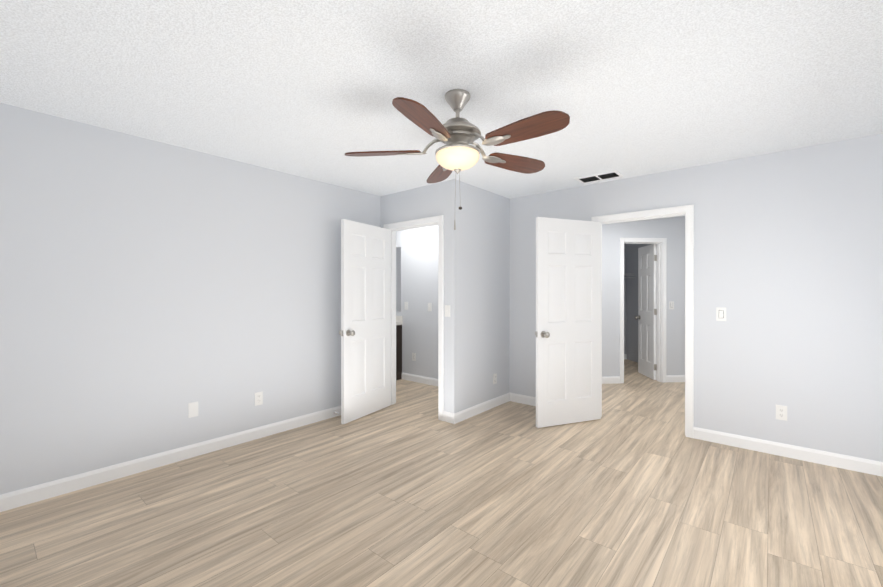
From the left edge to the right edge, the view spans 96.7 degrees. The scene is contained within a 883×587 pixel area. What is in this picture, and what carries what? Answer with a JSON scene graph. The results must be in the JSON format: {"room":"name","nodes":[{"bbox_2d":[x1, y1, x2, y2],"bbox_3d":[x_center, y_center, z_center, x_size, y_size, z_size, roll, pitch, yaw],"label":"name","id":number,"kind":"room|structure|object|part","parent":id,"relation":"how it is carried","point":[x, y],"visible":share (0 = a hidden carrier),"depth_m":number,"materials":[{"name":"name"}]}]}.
{"room":"empty bedroom","nodes":[
{"label":"empty bedroom","id":0,"kind":"room"},
{"bbox_2d":[0,103,380,494],"bbox_3d":[-1.948,0.079,3.242,0.110,2.440,3.920,0,0,40],"label":"wall","id":1,"kind":"structure","parent":0,"point":[150,290],"depth_m":2.90,"materials":[{"name":"white paint"}]},
{"bbox_2d":[0,406,340,511],"bbox_3d":[-1.901,1.249,3.206,0.013,0.100,3.700,0,0,40],"label":"baseboard","id":2,"kind":"structure","parent":1,"relation":"attached to","point":[29,495],"depth_m":2.88,"materials":[{"name":"white wood"}]},
{"bbox_2d":[188,402,197,417],"bbox_3d":[-1.974,0.924,3.123,0.007,0.115,0.070,0,0,40],"label":"electrical outlet","id":3,"kind":"object","parent":1,"relation":"attached to","point":[193,409],"visible":1,"depth_m":3.12,"materials":[{"name":"white plastic"}]},
{"bbox_2d":[255,391,262,405],"bbox_3d":[-1.639,0.944,3.520,0.008,0.115,0.070,0,0,40],"label":"electrical outlet","id":4,"kind":"object","parent":1,"relation":"attached to","point":[258,398],"visible":1,"depth_m":3.52,"materials":[{"name":"white plastic"}]},
{"bbox_2d":[381,179,460,412],"bbox_3d":[-0.259,0.077,4.311,1.100,2.440,0.110,0,0,40],"label":"wall","id":5,"kind":"structure","parent":0,"point":[450,203],"depth_m":3.98,"materials":[{"name":"white paint"}]},
{"bbox_2d":[339,219,390,423],"bbox_3d":[-0.764,0.277,4.177,0.242,2.020,0.753,0,0,40],"label":"door leaf","id":6,"kind":"structure","parent":5,"relation":"in","point":[365,332],"depth_m":4.13,"materials":[{"name":"white wood"}]},
{"bbox_2d":[383,215,443,420],"bbox_3d":[-0.284,0.249,4.332,0.895,2.095,0.152,0,0,40],"label":"door frame","id":7,"kind":"structure","parent":5,"relation":"attached to","point":[439,219],"depth_m":4.09,"materials":[{"name":"white wood"}]},
{"bbox_2d":[445,305,449,316],"bbox_3d":[0.056,0.177,3.963,0.070,0.115,0.019,0,0,40],"label":"light switch","id":8,"kind":"object","parent":5,"relation":"attached to","point":[447,310],"visible":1,"depth_m":3.96,"materials":[{"name":"white plastic"}]},
{"bbox_2d":[443,411,454,423],"bbox_3d":[0.076,1.248,3.952,0.148,0.100,0.013,0,0,40],"label":"baseboard","id":9,"kind":"structure","parent":5,"relation":"attached to","point":[449,417],"depth_m":3.95,"materials":[{"name":"white wood"}]},
{"bbox_2d":[0,359,882,586],"bbox_3d":[0.828,1.346,4.674,6.900,0.100,10.000,0,0,40],"label":"floor","id":10,"kind":"structure","parent":0,"point":[634,486],"depth_m":2.33,"materials":[{"name":"brown wood"}]},
{"bbox_2d":[396,325,401,379],"bbox_3d":[-1.241,0.882,6.098,1.200,0.820,0.578,0,0,40],"label":"bathroom vanity","id":11,"kind":"object","parent":10,"relation":"on","point":[398,352],"visible":0.04,"depth_m":5.88,"materials":[{"name":"brown wood"}]},
{"bbox_2d":[396,316,401,324],"bbox_3d":[-1.234,0.382,6.097,1.210,0.180,0.568,0,0,40],"label":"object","id":12,"kind":"structure","parent":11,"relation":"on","point":[398,320],"depth_m":5.92,"materials":[{"name":"white"}]},
{"bbox_2d":[0,0,882,198],"bbox_3d":[0.828,-1.194,4.668,6.900,0.100,10.000,0,0,40],"label":"ceiling","id":13,"kind":"structure","parent":0,"point":[311,89],"depth_m":2.07,"materials":[{"name":"white paint"}]},
{"bbox_2d":[345,89,569,229],"bbox_3d":[0.129,-0.751,2.218,1.224,0.774,1.271,0,0,40],"label":"ceiling fan","id":14,"kind":"object","parent":13,"relation":"hanging from","point":[457,153],"visible":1,"depth_m":2.15,"materials":[{"name":"brown wood"}]},
{"bbox_3d":[0.092,-0.758,2.256,0.252,0.088,0.252,0,0,40],"label":"lamp shade","id":15,"kind":"part","parent":14,"relation":"part of","materials":[{"name":"beige glass"}]},
{"bbox_2d":[574,170,623,183],"bbox_3d":[1.544,-1.139,3.850,0.400,0.009,0.225,0,0,40],"label":"ceiling vent","id":16,"kind":"object","parent":13,"relation":"in","point":[601,176],"visible":1,"depth_m":3.84,"materials":[{"name":"white metal"}]},
{"bbox_2d":[461,182,509,410],"bbox_3d":[0.467,0.076,4.405,0.110,2.440,0.970,0,0,40],"label":"wall","id":17,"kind":"structure","parent":0,"point":[485,271],"depth_m":4.33,"materials":[{"name":"white paint"}]},
{"bbox_2d":[454,393,509,423],"bbox_3d":[0.479,1.247,4.327,0.013,0.100,1.080,0,0,40],"label":"baseboard","id":18,"kind":"structure","parent":17,"relation":"attached to","point":[467,413],"depth_m":4.26,"materials":[{"name":"white wood"}]},
{"bbox_2d":[493,373,496,383],"bbox_3d":[0.612,0.976,4.489,0.008,0.115,0.070,0,0,40],"label":"outlet","id":19,"kind":"object","parent":17,"relation":"attached to","point":[494,378],"visible":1,"depth_m":4.48,"materials":[{"name":"white plastic"}]},
{"bbox_2d":[624,244,625,353],"bbox_3d":[2.577,0.069,7.665,2.100,2.440,0.110,0,0,-5],"label":"wall","id":20,"kind":"structure","parent":0,"point":[624,299],"depth_m":7.70,"materials":[{"name":"grey paint"}]},
{"bbox_2d":[626,244,650,362],"bbox_3d":[3.757,0.070,6.843,0.110,2.440,1.950,0,0,-5],"label":"wall","id":21,"kind":"structure","parent":0,"point":[631,304],"depth_m":7.49,"materials":[{"name":"grey paint"}]},
{"bbox_2d":[396,133,882,461],"bbox_3d":[0.914,0.076,4.735,6.350,2.440,0.110,0,0,40],"label":"wall","id":22,"kind":"structure","parent":0,"point":[788,260],"depth_m":3.20,"materials":[{"name":"white paint"}]},
{"bbox_2d":[396,247,400,310],"bbox_3d":[-1.055,-0.218,6.315,1.160,0.980,0.006,0,0,40],"label":"bathroom mirror","id":23,"kind":"object","parent":22,"relation":"attached to","point":[398,278],"visible":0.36,"depth_m":5.97,"materials":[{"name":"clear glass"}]},
{"bbox_2d":[412,353,415,360],"bbox_3d":[-0.405,0.933,5.770,0.070,0.115,0.008,0,0,40],"label":"outlet","id":24,"kind":"object","parent":22,"relation":"attached to","point":[413,356],"visible":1,"depth_m":5.77,"materials":[{"name":"white plastic"}]},
{"bbox_2d":[402,372,437,385],"bbox_3d":[-0.411,1.243,5.772,2.990,0.100,0.013,0,0,40],"label":"baseboard","id":25,"kind":"structure","parent":22,"relation":"attached to","point":[421,379],"depth_m":5.67,"materials":[{"name":"white wood"}]},
{"bbox_2d":[428,303,431,310],"bbox_3d":[-0.172,0.194,5.565,0.070,0.115,0.019,0,0,40],"label":"bathroom light switch","id":26,"kind":"object","parent":22,"relation":"attached to","point":[429,306],"visible":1,"depth_m":5.56,"materials":[{"name":"white plastic"}]},
{"bbox_2d":[509,392,535,405],"bbox_3d":[1.194,1.246,4.422,0.985,0.100,0.013,0,0,40],"label":"baseboard","id":27,"kind":"structure","parent":22,"relation":"attached to","point":[523,399],"depth_m":4.61,"materials":[{"name":"white wood"}]},
{"bbox_2d":[535,217,600,427],"bbox_3d":[1.260,0.278,3.924,0.445,2.020,0.698,0,0,40],"label":"door leaf","id":28,"kind":"structure","parent":22,"relation":"in","point":[568,321],"depth_m":3.88,"materials":[{"name":"white wood"}]},
{"bbox_2d":[591,204,693,437],"bbox_3d":[1.957,0.250,3.859,0.905,2.095,0.152,0,0,40],"label":"door frame","id":29,"kind":"structure","parent":22,"relation":"attached to","point":[688,210],"depth_m":3.54,"materials":[{"name":"white wood"}]},
{"bbox_2d":[716,307,725,320],"bbox_3d":[2.417,0.179,3.392,0.070,0.115,0.013,0,0,40],"label":"rocker light switch","id":30,"kind":"object","parent":22,"relation":"attached to","point":[720,314],"visible":1,"depth_m":3.39,"materials":[{"name":"white plastic"}]},
{"bbox_2d":[776,405,786,420],"bbox_3d":[2.721,0.955,3.141,0.070,0.115,0.008,0,0,40],"label":"electrical outlet","id":31,"kind":"object","parent":22,"relation":"attached to","point":[781,412],"visible":1,"depth_m":3.14,"materials":[{"name":"white plastic"}]},
{"bbox_2d":[694,427,882,476],"bbox_3d":[2.742,1.250,3.120,1.250,0.100,0.013,0,0,40],"label":"baseboard","id":32,"kind":"structure","parent":22,"relation":"attached to","point":[862,465],"depth_m":3.09,"materials":[{"name":"white wood"}]},
{"bbox_2d":[602,216,684,376],"bbox_3d":[2.944,0.073,5.739,2.700,2.440,0.110,0,0,-5],"label":"wall","id":33,"kind":"structure","parent":0,"point":[674,231],"depth_m":5.69,"materials":[{"name":"white paint"}]},
{"bbox_2d":[602,376,619,383],"bbox_3d":[2.085,1.244,5.606,0.965,0.100,0.013,0,0,-5],"label":"baseboard","id":34,"kind":"structure","parent":33,"relation":"attached to","point":[611,380],"depth_m":5.63,"materials":[{"name":"white wood"}]},
{"bbox_2d":[620,238,666,383],"bbox_3d":[2.909,0.246,5.737,0.700,2.095,0.152,0,0,-5],"label":"door frame","id":35,"kind":"structure","parent":33,"relation":"attached to","point":[664,276],"depth_m":5.69,"materials":[{"name":"white wood"}]},
{"bbox_2d":[635,244,656,379],"bbox_3d":[3.184,0.272,6.113,0.396,2.020,0.490,0,0,40],"label":"closet door leaf","id":36,"kind":"structure","parent":33,"relation":"in","point":[647,309],"depth_m":6.05,"materials":[{"name":"white wood"}]},
{"bbox_2d":[669,301,673,308],"bbox_3d":[3.353,0.173,5.713,0.070,0.115,0.013,0,0,-5],"label":"light switch","id":37,"kind":"object","parent":33,"relation":"attached to","point":[671,304],"visible":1,"depth_m":5.71,"materials":[{"name":"white plastic"}]},
{"bbox_2d":[666,375,684,382],"bbox_3d":[3.779,1.243,5.752,1.035,0.100,0.013,0,0,-5],"label":"baseboard","id":38,"kind":"structure","parent":33,"relation":"attached to","point":[675,378],"depth_m":5.71,"materials":[{"name":"white wood"}]}
]}

